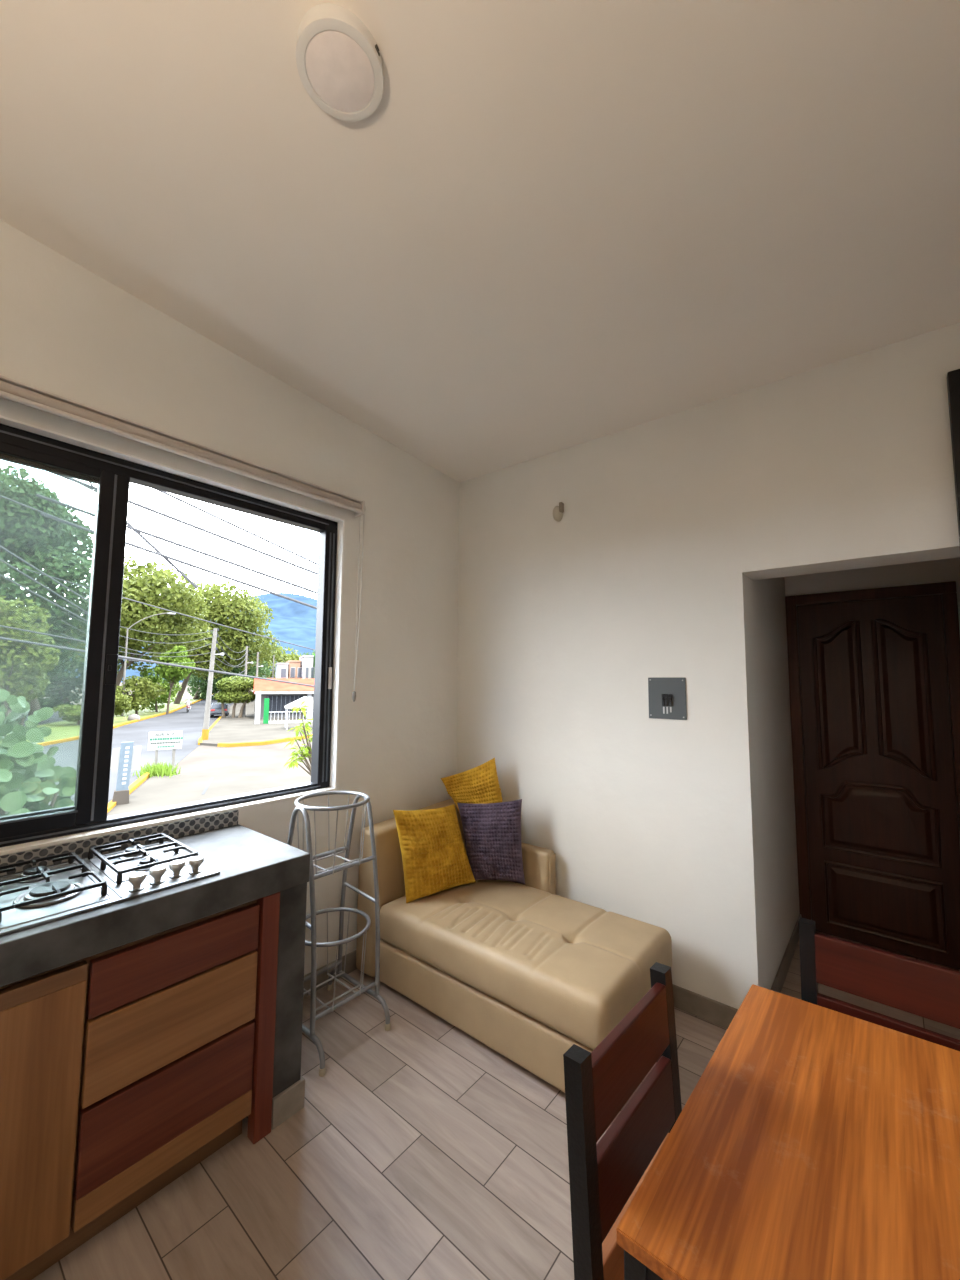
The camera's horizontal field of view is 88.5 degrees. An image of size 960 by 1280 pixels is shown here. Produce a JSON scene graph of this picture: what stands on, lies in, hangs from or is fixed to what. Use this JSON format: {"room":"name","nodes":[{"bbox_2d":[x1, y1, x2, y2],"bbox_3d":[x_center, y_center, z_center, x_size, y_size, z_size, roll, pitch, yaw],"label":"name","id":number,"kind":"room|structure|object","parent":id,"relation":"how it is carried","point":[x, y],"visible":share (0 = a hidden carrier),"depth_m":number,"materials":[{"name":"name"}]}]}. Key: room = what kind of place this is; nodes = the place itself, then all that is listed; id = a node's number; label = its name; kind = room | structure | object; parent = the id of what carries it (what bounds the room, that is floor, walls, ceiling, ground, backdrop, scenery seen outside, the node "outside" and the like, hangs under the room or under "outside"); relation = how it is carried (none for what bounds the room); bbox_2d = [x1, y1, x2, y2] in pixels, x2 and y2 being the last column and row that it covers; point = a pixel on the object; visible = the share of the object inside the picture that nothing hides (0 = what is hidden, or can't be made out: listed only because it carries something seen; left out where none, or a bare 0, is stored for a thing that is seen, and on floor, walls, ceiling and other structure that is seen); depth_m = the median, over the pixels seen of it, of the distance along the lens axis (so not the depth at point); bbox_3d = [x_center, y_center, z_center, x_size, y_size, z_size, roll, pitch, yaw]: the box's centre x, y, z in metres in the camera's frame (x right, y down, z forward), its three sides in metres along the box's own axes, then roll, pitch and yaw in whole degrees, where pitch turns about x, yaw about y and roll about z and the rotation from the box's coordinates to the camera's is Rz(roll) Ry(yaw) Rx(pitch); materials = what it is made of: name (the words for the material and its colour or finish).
{"room":"studio apartment","nodes":[
{"label":"studio apartment","id":0,"kind":"room"},
{"bbox_2d":[0,220,458,974],"bbox_3d":[-2.511,-0.095,0.766,0.200,3.662,7.640,-4,-6,39],"label":"wall","id":1,"kind":"structure","parent":0,"point":[67,331],"depth_m":2.61,"materials":[{"name":"white paint"}]},
{"bbox_2d":[0,810,238,875],"bbox_3d":[-1.774,0.734,1.432,0.009,0.064,2.114,-4,-6,39],"label":"backsplash","id":2,"kind":"structure","parent":1,"relation":"attached to","point":[81,848],"depth_m":1.90,"materials":[{"name":"tile"}]},
{"bbox_2d":[0,423,337,846],"bbox_3d":[-1.356,0.009,2.124,0.090,1.474,1.650,-4,-6,39],"label":"window","id":3,"kind":"structure","parent":1,"relation":"in","point":[113,476],"depth_m":1.96,"materials":[{"name":"black metal"}]},
{"bbox_2d":[0,375,365,701],"bbox_3d":[-1.273,-0.286,2.059,0.083,1.133,1.888,-4,-6,39],"label":"roller shade","id":4,"kind":"object","parent":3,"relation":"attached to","point":[10,389],"visible":1,"depth_m":2.03,"materials":[{"name":"fabric"}]},
{"bbox_2d":[0,415,344,854],"bbox_3d":[-1.371,0.013,2.142,0.202,1.494,1.660,-4,-6,39],"label":"window frame","id":5,"kind":"structure","parent":1,"relation":"attached to","point":[4,420],"depth_m":2.26,"materials":[{"name":"paint"}]},
{"bbox_2d":[303,950,356,997],"bbox_3d":[-0.627,1.750,2.751,0.012,0.100,1.460,-4,-6,39],"label":"baseboard","id":6,"kind":"structure","parent":1,"relation":"attached to","point":[350,965],"depth_m":2.57,"materials":[{"name":"tile"}]},
{"bbox_2d":[0,0,959,481],"bbox_3d":[-1.170,-1.768,-0.194,3.650,0.734,7.640,-4,-6,39],"label":"ceiling","id":7,"kind":"structure","parent":0,"point":[552,226],"depth_m":1.53,"materials":[{"name":"paint"}]},
{"bbox_2d":[296,3,383,121],"bbox_3d":[-0.349,-1.441,1.238,0.212,0.048,0.212,-4,-6,39],"label":"ceiling light","id":8,"kind":"object","parent":7,"relation":"attached to","point":[339,61],"visible":1,"depth_m":1.21,"materials":[{"name":"white plastic"}]},
{"bbox_2d":[306,30,373,111],"bbox_3d":[-0.350,-1.420,1.236,0.165,0.006,0.165,-4,-6,39],"label":"diffuser","id":9,"kind":"object","parent":8,"relation":"attached to","point":[339,65],"depth_m":1.23,"materials":[{"name":"plastic"}]},
{"bbox_2d":[32,931,959,1279],"bbox_3d":[-0.726,1.635,0.085,3.250,0.120,8.700,-4,-6,39],"label":"floor","id":10,"kind":"structure","parent":0,"point":[421,1150],"depth_m":1.57,"materials":[{"name":"beige tile"}]},
{"bbox_2d":[0,892,279,1279],"bbox_3d":[-1.544,1.258,1.190,0.562,0.806,1.906,-4,-6,39],"label":"base cabinet","id":11,"kind":"object","parent":10,"relation":"on","point":[124,1068],"visible":0.95,"depth_m":1.41,"materials":[{"name":"red wood"}]},
{"bbox_2d":[0,810,309,1129],"bbox_3d":[-1.544,1.175,1.217,0.594,0.976,2.136,-4,-6,39],"label":"countertop","id":12,"kind":"structure","parent":10,"relation":"on","point":[252,865],"depth_m":1.75,"materials":[{"name":"concrete"}]},
{"bbox_2d":[0,833,219,936],"bbox_3d":[-1.295,0.753,1.553,0.495,0.056,0.712,-4,-6,39],"label":"gas hob","id":13,"kind":"object","parent":12,"relation":"in","point":[35,896],"visible":1,"depth_m":1.56,"materials":[{"name":"silver metal"}]},
{"bbox_2d":[287,791,390,1076],"bbox_3d":[-0.694,1.252,2.282,0.477,1.012,0.362,-4,-6,39],"label":"rack","id":14,"kind":"object","parent":10,"relation":"on","point":[310,1033],"visible":0.84,"depth_m":2.27,"materials":[{"name":"silver metal"}]},
{"bbox_2d":[297,794,366,873],"bbox_3d":[-0.695,0.899,2.314,0.288,0.289,0.289,-4,-6,39],"label":"wire basket","id":15,"kind":"object","parent":14,"relation":"on","point":[351,863],"depth_m":2.30,"materials":[{"name":"metal"}]},
{"bbox_2d":[303,912,366,1011],"bbox_3d":[-0.680,1.456,2.252,0.295,0.289,0.295,-4,-6,39],"label":"wire basket","id":16,"kind":"object","parent":14,"relation":"on","point":[327,944],"depth_m":2.23,"materials":[{"name":"metal"}]},
{"bbox_2d":[356,798,671,1092],"bbox_3d":[0.145,1.382,2.527,1.452,0.804,0.817,-4,-6,39],"label":"sofa","id":17,"kind":"object","parent":10,"relation":"on","point":[530,972],"visible":0.8,"depth_m":2.22,"materials":[{"name":"beige leather"}]},
{"bbox_2d":[393,805,475,902],"bbox_3d":[-0.260,1.147,2.717,0.511,0.490,0.196,4,-6,-39],"label":"throw pillow","id":18,"kind":"object","parent":17,"relation":"on","point":[434,856],"visible":1,"depth_m":2.63,"materials":[{"name":"fabric"}]},
{"bbox_2d":[441,758,502,812],"bbox_3d":[-0.029,0.973,3.059,0.487,0.505,0.143,-2,-5,26],"label":"throw pillow","id":19,"kind":"object","parent":17,"relation":"on","point":[479,784],"visible":0.51,"depth_m":3.01,"materials":[{"name":"fabric"}]},
{"bbox_2d":[457,799,524,883],"bbox_3d":[0.053,1.152,2.867,0.428,0.468,0.194,-1,-5,13],"label":"throw pillow","id":20,"kind":"object","parent":17,"relation":"on","point":[492,831],"visible":0.98,"depth_m":2.80,"materials":[{"name":"fabric"}]},
{"bbox_2d":[380,879,671,1049],"bbox_3d":[0.184,1.452,2.435,1.282,0.201,0.733,-4,-6,39],"label":"seat cushion","id":21,"kind":"object","parent":17,"relation":"on","point":[570,970],"depth_m":2.19,"materials":[{"name":"leather"}]},
{"bbox_2d":[563,962,681,1279],"bbox_3d":[0.448,1.194,0.845,0.448,0.902,0.403,-4,-7,42],"label":"dining chair","id":22,"kind":"object","parent":10,"relation":"on","point":[605,1177],"visible":0.66,"depth_m":0.92,"materials":[{"name":"black paint"}]},
{"bbox_2d":[617,984,959,1279],"bbox_3d":[0.907,1.279,0.743,1.069,0.720,0.897,-4,-6,39],"label":"dining table","id":23,"kind":"object","parent":10,"relation":"on","point":[814,1142],"visible":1,"depth_m":0.87,"materials":[{"name":"orange wood"}]},
{"bbox_2d":[799,917,959,1050],"bbox_3d":[0.928,1.216,1.075,0.403,0.902,0.448,-4,-6,39],"label":"dining chair","id":24,"kind":"object","parent":10,"relation":"on","point":[920,988],"visible":0.2,"depth_m":1.26,"materials":[{"name":"black paint"}]},
{"bbox_2d":[456,322,959,1008],"bbox_3d":[1.247,0.330,2.430,3.450,3.138,0.235,-4,-6,39],"label":"wall","id":25,"kind":"structure","parent":0,"point":[662,538],"depth_m":2.49,"materials":[{"name":"white paint"}]},
{"bbox_2d":[553,502,563,521],"bbox_3d":[0.471,-0.774,2.985,0.069,0.109,0.050,-4,-6,39],"label":"wall sensor","id":26,"kind":"object","parent":25,"relation":"attached to","point":[558,511],"visible":1,"depth_m":2.97,"materials":[{"name":"white plastic"}]},
{"bbox_2d":[648,678,686,719],"bbox_3d":[0.949,0.297,2.511,0.190,0.211,0.024,-4,-6,39],"label":"breaker panel","id":27,"kind":"object","parent":25,"relation":"attached to","point":[667,696],"visible":1,"depth_m":2.51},
{"bbox_2d":[665,694,668,705],"bbox_3d":[0.952,0.306,2.511,0.016,0.061,0.008,-4,-6,39],"label":"switch","id":28,"kind":"object","parent":27,"relation":"attached to","point":[666,695],"depth_m":2.51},
{"bbox_2d":[668,694,671,705],"bbox_3d":[0.965,0.305,2.499,0.016,0.061,0.008,-4,-6,39],"label":"switch","id":29,"kind":"object","parent":27,"relation":"attached to","point":[669,695],"depth_m":2.50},
{"bbox_2d":[672,984,737,1028],"bbox_3d":[0.533,1.755,2.733,1.800,0.100,0.012,-4,-6,39],"label":"baseboard","id":30,"kind":"structure","parent":25,"relation":"attached to","point":[708,1009],"depth_m":2.31,"materials":[{"name":"tile"}]},
{"bbox_2d":[947,369,959,545],"bbox_3d":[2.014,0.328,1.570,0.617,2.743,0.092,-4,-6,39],"label":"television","id":31,"kind":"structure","parent":25,"relation":"in","point":[953,377],"depth_m":1.86,"materials":[{"name":"black paint"}]},
{"bbox_2d":[753,577,799,989],"bbox_3d":[1.680,0.631,2.891,0.120,2.620,1.065,-4,-6,39],"label":"door reveal","id":32,"kind":"structure","parent":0,"point":[772,673],"depth_m":2.76,"materials":[{"name":"white paint"}]},
{"bbox_2d":[770,914,801,992],"bbox_3d":[1.643,1.755,2.656,0.012,0.100,1.280,-4,-6,39],"label":"baseboard","id":33,"kind":"structure","parent":32,"relation":"attached to","point":[780,977],"depth_m":2.68,"materials":[{"name":"tile"}]},
{"bbox_2d":[784,557,959,629],"bbox_3d":[2.533,0.646,3.007,1.288,2.620,0.200,-4,-6,39],"label":"wall","id":34,"kind":"structure","parent":0,"point":[942,570],"depth_m":3.03,"materials":[{"name":"white paint"}]},
{"bbox_2d":[785,581,959,969],"bbox_3d":[2.396,0.760,2.999,0.831,2.150,0.090,-4,-6,39],"label":"door","id":35,"kind":"structure","parent":34,"relation":"in","point":[874,673],"depth_m":2.96,"materials":[{"name":"brown wood"}]},
{"label":"outside","id":36,"kind":"structure","parent":0,"visible":0},
{"bbox_2d":[155,489,317,564],"bbox_3d":[-6.712,-3.133,11.366,7.360,2.630,0.056,3,-6,-31],"label":"cable","id":37,"kind":"object","parent":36,"point":[163,492],"visible":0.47,"depth_m":11.84,"materials":[{"name":"rubber"}]},
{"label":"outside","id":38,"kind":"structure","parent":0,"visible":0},
{"bbox_2d":[49,472,317,574],"bbox_3d":[-5.839,-2.330,11.665,7.192,2.180,0.068,3,-5,-27],"label":"cable","id":39,"kind":"object","parent":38,"point":[83,483],"visible":0.62,"depth_m":11.40,"materials":[{"name":"rubber"}]},
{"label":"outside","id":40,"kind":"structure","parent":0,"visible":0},
{"bbox_2d":[36,494,316,593],"bbox_3d":[-5.839,-1.807,11.625,7.255,2.055,0.068,3,-5,-27],"label":"cable","id":41,"kind":"object","parent":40,"point":[37,495],"visible":0.66,"depth_m":11.20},
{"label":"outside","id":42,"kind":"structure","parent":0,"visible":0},
{"bbox_2d":[40,513,316,608],"bbox_3d":[-5.978,-1.483,11.549,6.769,1.947,0.068,3,-5,-28],"label":"cable","id":43,"kind":"object","parent":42,"point":[41,514],"visible":0.66,"depth_m":11.33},
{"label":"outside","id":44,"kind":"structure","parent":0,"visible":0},
{"bbox_2d":[127,521,197,587],"bbox_3d":[-7.131,-1.908,11.045,1.483,1.369,0.068,3,-6,-33],"label":"cable","id":45,"kind":"object","parent":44,"point":[149,543],"visible":0.95,"depth_m":11.06,"materials":[{"name":"rubber"}]},
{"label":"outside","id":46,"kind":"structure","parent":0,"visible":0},
{"bbox_2d":[24,569,314,649],"bbox_3d":[-5.847,-0.347,11.495,7.416,1.860,0.028,3,-5,-27],"label":"cable","id":47,"kind":"object","parent":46,"point":[24,569],"visible":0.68,"depth_m":11.05,"materials":[{"name":"rubber"}]},
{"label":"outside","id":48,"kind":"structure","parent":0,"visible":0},
{"bbox_2d":[0,637,313,686],"bbox_3d":[-6.494,0.533,10.735,11.937,1.906,0.054,3,-6,-33],"label":"cable","id":49,"kind":"object","parent":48,"point":[2,638],"visible":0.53,"depth_m":10.54,"materials":[{"name":"rubber"}]},
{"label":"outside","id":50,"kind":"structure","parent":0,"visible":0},
{"bbox_2d":[62,475,96,492],"bbox_3d":[-8.510,-3.360,10.109,1.330,0.525,0.036,5,-6,-41],"label":"cable","id":51,"kind":"object","parent":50,"point":[62,475],"visible":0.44,"depth_m":10.24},
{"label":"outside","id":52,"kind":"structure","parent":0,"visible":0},
{"bbox_2d":[0,495,93,532],"bbox_3d":[-8.644,-2.505,9.903,1.815,0.551,0.036,5,-6,-42],"label":"cable","id":53,"kind":"object","parent":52,"point":[0,495],"visible":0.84,"depth_m":9.86,"materials":[{"name":"rubber"}]},
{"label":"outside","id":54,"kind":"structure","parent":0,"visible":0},
{"bbox_2d":[0,545,88,601],"bbox_3d":[-8.633,-1.287,9.825,1.750,1.167,0.036,5,-6,-41],"label":"cable","id":55,"kind":"object","parent":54,"point":[8,551],"visible":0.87,"depth_m":9.79,"materials":[{"name":"rubber"}]},
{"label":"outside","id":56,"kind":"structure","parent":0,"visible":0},
{"bbox_2d":[0,559,87,613],"bbox_3d":[-8.641,-1.048,9.804,1.711,1.142,0.036,5,-6,-41],"label":"cable","id":57,"kind":"object","parent":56,"point":[3,561],"visible":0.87,"depth_m":9.77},
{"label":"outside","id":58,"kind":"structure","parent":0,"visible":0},
{"bbox_2d":[0,574,87,621],"bbox_3d":[-8.632,-0.814,9.789,1.683,0.982,0.036,5,-6,-42],"label":"cable","id":59,"kind":"object","parent":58,"point":[25,588],"visible":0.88,"depth_m":9.76,"materials":[{"name":"rubber"}]},
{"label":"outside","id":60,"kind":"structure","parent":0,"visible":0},
{"bbox_2d":[0,625,85,641],"bbox_3d":[-8.601,-0.113,9.765,1.626,0.316,0.036,5,-6,-41],"label":"cable","id":61,"kind":"object","parent":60,"point":[0,625],"visible":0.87,"depth_m":9.72,"materials":[{"name":"rubber"}]},
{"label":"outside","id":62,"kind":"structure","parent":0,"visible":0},
{"bbox_2d":[8,682,311,794],"bbox_3d":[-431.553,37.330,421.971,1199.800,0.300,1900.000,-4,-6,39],"label":"ground","id":63,"kind":"structure","parent":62,"point":[270,759],"depth_m":26.32,"materials":[{"name":"concrete"}]},
{"bbox_2d":[0,689,76,816],"bbox_3d":[-4.571,2.543,4.180,2.358,4.235,1.535,-4,-6,39],"label":"shrub","id":64,"kind":"object","parent":63,"relation":"on","point":[21,792],"visible":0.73,"depth_m":4.37,"materials":[{"name":"green plant"}]},
{"bbox_2d":[8,597,85,707],"bbox_3d":[-65.958,2.600,75.732,21.130,18.968,19.095,-4,-6,39],"label":"tree","id":65,"kind":"object","parent":63,"relation":"on","point":[62,696],"visible":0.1,"depth_m":73.18,"materials":[{"name":"green plant"}]},
{"bbox_2d":[0,463,122,721],"bbox_3d":[-45.526,-4.350,46.801,17.577,24.722,18.496,-4,-6,39],"label":"tree","id":66,"kind":"object","parent":63,"relation":"on","point":[48,544],"visible":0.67,"depth_m":46.06,"materials":[{"name":"green plant"}]},
{"bbox_2d":[53,703,81,724],"bbox_3d":[-36.492,6.854,45.274,4.234,2.061,3.531,1,-5,-11],"label":"shrub","id":67,"kind":"object","parent":63,"relation":"on","point":[71,713],"visible":0.44,"depth_m":44.27,"materials":[{"name":"green plant"}]},
{"bbox_2d":[107,772,149,812],"bbox_3d":[-12.999,5.699,17.925,0.224,0.200,9.706,2,-5,-24],"label":"kerb","id":68,"kind":"object","parent":63,"relation":"on","point":[139,781],"visible":0.23,"depth_m":19.55,"materials":[{"name":"yellow paint"}]},
{"bbox_2d":[133,760,180,777],"bbox_3d":[-14.689,5.815,22.287,3.092,0.599,1.734,-4,-6,39],"label":"grass tuft","id":69,"kind":"object","parent":63,"relation":"on","point":[158,770],"visible":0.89,"depth_m":22.04,"materials":[{"name":"green plant"}]},
{"bbox_2d":[148,731,182,770],"bbox_3d":[-14.855,5.257,23.243,1.369,1.870,0.166,3,-6,-32],"label":"notice board","id":70,"kind":"object","parent":63,"relation":"on","point":[165,740],"visible":0.99,"depth_m":23.23,"materials":[{"name":"metal"}]},
{"bbox_2d":[151,741,179,743],"bbox_3d":[-14.814,4.838,23.215,1.168,0.056,0.004,3,-6,-32],"label":"print","id":71,"kind":"object","parent":70,"relation":"attached to","point":[152,742],"depth_m":23.21},
{"bbox_2d":[150,737,182,740],"bbox_3d":[-14.787,4.660,23.246,1.309,0.090,0.004,3,-6,-32],"label":"print","id":72,"kind":"object","parent":70,"relation":"attached to","point":[151,738],"depth_m":23.24,"materials":[{"name":"green"}]},
{"bbox_2d":[198,716,221,744],"bbox_3d":[-24.066,7.851,44.340,0.378,0.240,26.010,3,-5,-25],"label":"kerb","id":73,"kind":"object","parent":63,"relation":"on","point":[219,718],"visible":0.55,"depth_m":42.90,"materials":[{"name":"yellow paint"}]},
{"bbox_2d":[187,628,270,699],"bbox_3d":[-56.425,5.465,108.638,24.959,17.029,20.180,-4,-6,39],"label":"tree","id":74,"kind":"object","parent":63,"relation":"on","point":[194,681],"visible":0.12,"depth_m":103.71,"materials":[{"name":"green plant"}]},
{"bbox_2d":[239,642,302,689],"bbox_3d":[-58.348,7.906,135.168,28.746,15.338,27.927,-4,-6,39],"label":"tree","id":75,"kind":"object","parent":63,"relation":"on","point":[280,657],"visible":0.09,"depth_m":129.85,"materials":[{"name":"green plant"}]},
{"bbox_2d":[284,701,312,775],"bbox_3d":[-5.090,3.683,14.776,1.540,3.716,1.410,2,-5,-17],"label":"plant","id":76,"kind":"object","parent":63,"relation":"on","point":[308,751],"visible":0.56,"depth_m":14.69,"materials":[{"name":"green plant"}]},
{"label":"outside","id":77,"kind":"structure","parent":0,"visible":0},
{"bbox_2d":[0,693,200,743],"bbox_3d":[-58.359,10.620,79.276,143.000,0.240,84.000,-4,-6,39],"label":"lawn","id":78,"kind":"structure","parent":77,"point":[63,729],"depth_m":47.43,"materials":[{"name":"green plant"}]},
{"bbox_2d":[0,595,60,739],"bbox_3d":[-33.036,1.889,34.197,5.455,10.103,5.721,-4,-6,39],"label":"tree","id":79,"kind":"object","parent":78,"relation":"on","point":[14,655],"visible":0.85,"depth_m":34.32,"materials":[{"name":"green plant"}]},
{"bbox_2d":[114,689,131,716],"bbox_3d":[-35.855,6.424,48.292,3.066,3.395,2.645,-4,-6,39],"label":"shrub","id":80,"kind":"object","parent":78,"relation":"on","point":[122,703],"visible":0.44,"depth_m":48.01,"materials":[{"name":"green plant"}]},
{"bbox_2d":[37,693,213,745],"bbox_3d":[-55.553,11.273,87.331,127.171,0.280,68.211,-4,-6,39],"label":"kerb","id":81,"kind":"object","parent":78,"relation":"on","point":[174,710],"visible":0.51,"depth_m":45.58,"materials":[{"name":"yellow paint"}]},
{"bbox_2d":[127,714,139,720],"bbox_3d":[-35.545,7.939,50.630,1.100,0.620,1.046,-4,-6,39],"label":"boulder","id":82,"kind":"object","parent":78,"relation":"on","point":[133,716],"visible":0.96,"depth_m":50.30,"materials":[{"name":"stone"}]},
{"bbox_2d":[66,555,211,687],"bbox_3d":[-44.809,-0.734,65.510,17.697,20.824,15.891,-4,-6,39],"label":"tree","id":83,"kind":"object","parent":78,"relation":"on","point":[147,584],"visible":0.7,"depth_m":62.93,"materials":[{"name":"green plant"}]},
{"bbox_2d":[116,675,166,714],"bbox_3d":[-40.075,6.500,57.597,3.745,4.737,5.790,-4,-6,39],"label":"shrub","id":84,"kind":"object","parent":78,"relation":"on","point":[144,685],"visible":0.7,"depth_m":57.20,"materials":[{"name":"green plant"}]},
{"bbox_2d":[120,613,175,715],"bbox_3d":[-38.688,2.729,57.519,4.846,12.159,0.855,3,-5,-25],"label":"street lamp","id":85,"kind":"object","parent":78,"relation":"on","point":[124,673],"visible":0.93,"depth_m":56.92,"materials":[{"name":"metal"}]},
{"bbox_2d":[132,668,181,711],"bbox_3d":[-42.018,6.533,64.198,3.948,5.760,5.751,-4,-6,39],"label":"shrub","id":86,"kind":"object","parent":78,"relation":"on","point":[158,679],"visible":0.57,"depth_m":63.80,"materials":[{"name":"green plant"}]},
{"bbox_2d":[146,579,279,703],"bbox_3d":[-49.112,0.189,89.169,18.678,22.749,24.982,-4,-6,39],"label":"tree","id":87,"kind":"object","parent":78,"relation":"on","point":[226,605],"visible":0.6,"depth_m":87.07,"materials":[{"name":"green plant"}]},
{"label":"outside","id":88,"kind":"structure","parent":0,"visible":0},
{"bbox_2d":[59,593,316,682],"bbox_3d":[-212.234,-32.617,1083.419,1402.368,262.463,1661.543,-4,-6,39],"label":"mountain","id":89,"kind":"structure","parent":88,"point":[295,623],"depth_m":1100.08},
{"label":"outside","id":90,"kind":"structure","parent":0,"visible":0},
{"bbox_2d":[35,693,232,804],"bbox_3d":[-46.577,10.700,78.629,152.000,0.112,86.000,-4,-6,39],"label":"road","id":91,"kind":"structure","parent":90,"point":[190,723],"depth_m":35.58,"materials":[{"name":"asphalt"}]},
{"bbox_2d":[153,645,195,713],"bbox_3d":[-38.045,4.923,61.519,4.291,8.547,3.222,0,-5,0],"label":"tree","id":92,"kind":"object","parent":91,"relation":"on","point":[174,674],"visible":0.91,"depth_m":60.95,"materials":[{"name":"green plant"}]},
{"bbox_2d":[210,703,228,717],"bbox_3d":[-30.595,8.198,58.036,1.820,1.620,4.500,3,-5,-24],"label":"car","id":93,"kind":"object","parent":91,"relation":"on","point":[215,709],"visible":0.93,"depth_m":56.15,"materials":[{"name":"grey paint"}]},
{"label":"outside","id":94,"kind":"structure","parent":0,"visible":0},
{"bbox_2d":[15,696,159,726],"bbox_3d":[-70.506,10.365,76.337,142.000,0.110,92.000,-4,-6,39],"label":"road","id":95,"kind":"structure","parent":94,"point":[55,717],"depth_m":52.34,"materials":[{"name":"asphalt"}]},
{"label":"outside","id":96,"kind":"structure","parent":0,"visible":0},
{"bbox_2d":[200,701,312,745],"bbox_3d":[-30.483,10.794,79.467,83.714,0.260,57.368,-4,-6,39],"label":"sidewalk","id":97,"kind":"structure","parent":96,"point":[227,729],"depth_m":41.50,"materials":[{"name":"concrete"}]},
{"bbox_2d":[201,628,223,739],"bbox_3d":[-18.764,3.087,34.705,1.168,7.883,0.426,1,-5,-12],"label":"utility pole","id":98,"kind":"object","parent":97,"relation":"on","point":[205,731],"visible":0.91,"depth_m":34.52,"materials":[{"name":"concrete"}]},
{"bbox_2d":[60,633,211,656],"bbox_3d":[-20.263,0.520,30.128,0.036,0.932,9.902,-1,-5,16],"label":"cable","id":99,"kind":"object","parent":98,"relation":"attached to","point":[60,633],"visible":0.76,"depth_m":30.78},
{"bbox_2d":[62,620,211,652],"bbox_3d":[-20.246,0.072,30.168,0.036,1.431,9.921,-1,-5,16],"label":"cable","id":100,"kind":"object","parent":98,"relation":"attached to","point":[62,620],"visible":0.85,"depth_m":29.15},
{"bbox_2d":[62,611,213,642],"bbox_3d":[-20.234,-0.474,30.216,0.036,1.236,9.927,-1,-5,17],"label":"cable","id":101,"kind":"object","parent":98,"relation":"attached to","point":[62,611],"visible":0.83,"depth_m":29.07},
{"bbox_2d":[63,603,213,634],"bbox_3d":[-20.222,-0.970,30.259,0.036,1.140,9.935,-1,-5,17],"label":"cable","id":102,"kind":"object","parent":98,"relation":"attached to","point":[63,603],"visible":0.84,"depth_m":29.73,"materials":[{"name":"rubber"}]},
{"bbox_2d":[214,676,255,717],"bbox_3d":[-27.426,6.357,55.353,3.502,4.765,4.667,-4,-6,39],"label":"tree","id":103,"kind":"object","parent":97,"relation":"on","point":[236,686],"visible":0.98,"depth_m":54.56,"materials":[{"name":"green plant"}]},
{"bbox_2d":[242,646,252,716],"bbox_3d":[-26.301,4.718,55.881,0.881,8.070,0.364,2,-5,-18],"label":"utility pole","id":104,"kind":"object","parent":97,"relation":"on","point":[247,647],"visible":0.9,"depth_m":55.86,"materials":[{"name":"concrete"}]},
{"bbox_2d":[254,652,262,712],"bbox_3d":[-28.531,5.471,63.629,0.881,7.840,0.364,2,-5,-18],"label":"utility pole","id":105,"kind":"object","parent":97,"relation":"on","point":[258,653],"visible":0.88,"depth_m":63.66,"materials":[{"name":"concrete"}]},
{"bbox_2d":[217,734,311,746],"bbox_3d":[-14.284,7.075,34.398,1.633,0.320,7.266,-3,-6,36],"label":"kerb","id":106,"kind":"object","parent":97,"relation":"on","point":[282,739],"visible":0.53,"depth_m":32.65,"materials":[{"name":"yellow paint"}]},
{"bbox_2d":[275,663,288,677],"bbox_3d":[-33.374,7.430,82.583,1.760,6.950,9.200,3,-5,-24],"label":"house","id":107,"kind":"structure","parent":97,"relation":"on","point":[281,669],"depth_m":78.67,"materials":[{"name":"paint"}]},
{"bbox_2d":[254,678,313,718],"bbox_3d":[-21.908,6.718,58.058,8.700,4.400,10.100,3,-5,-24],"label":"house","id":108,"kind":"structure","parent":97,"relation":"on","point":[280,694],"depth_m":54.01,"materials":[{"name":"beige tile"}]},
{"bbox_2d":[267,695,303,713],"bbox_3d":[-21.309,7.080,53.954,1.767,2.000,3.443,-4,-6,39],"label":"window grille","id":109,"kind":"object","parent":108,"relation":"attached to","point":[276,703],"depth_m":53.78,"materials":[{"name":"metal"}]},
{"bbox_2d":[255,691,312,723],"bbox_3d":[-18.707,6.567,48.259,6.000,3.100,0.450,3,-5,-24],"label":"fence","id":110,"kind":"object","parent":97,"relation":"on","point":[258,693],"visible":0.66,"depth_m":47.27,"materials":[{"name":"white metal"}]},
{"bbox_2d":[286,660,301,677],"bbox_3d":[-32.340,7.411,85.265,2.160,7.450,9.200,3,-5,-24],"label":"house","id":111,"kind":"structure","parent":97,"relation":"on","point":[294,670],"depth_m":81.36,"materials":[{"name":"paint"}]},
{"bbox_2d":[284,696,313,729],"bbox_3d":[-15.297,6.329,43.085,3.300,2.750,2.200,3,-5,-24],"label":"canopy","id":112,"kind":"object","parent":97,"relation":"on","point":[308,702],"visible":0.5,"depth_m":42.13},
{"bbox_2d":[299,655,313,677],"bbox_3d":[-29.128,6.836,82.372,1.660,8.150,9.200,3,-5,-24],"label":"house","id":113,"kind":"structure","parent":97,"relation":"on","point":[307,667],"depth_m":78.51,"materials":[{"name":"paint"}]},
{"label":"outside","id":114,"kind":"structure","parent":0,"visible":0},
{"bbox_2d":[107,775,310,815],"bbox_3d":[-3.569,5.804,17.480,23.200,0.150,30.000,-4,-6,39],"label":"sidewalk","id":115,"kind":"structure","parent":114,"point":[156,792],"depth_m":19.46,"materials":[{"name":"concrete"}]},
{"bbox_2d":[110,741,141,804],"bbox_3d":[-12.346,4.628,17.129,0.880,2.130,0.400,4,-6,-35],"label":"sign","id":116,"kind":"object","parent":115,"relation":"on","point":[126,758],"visible":0.95,"depth_m":17.08,"materials":[{"name":"blue metal"}]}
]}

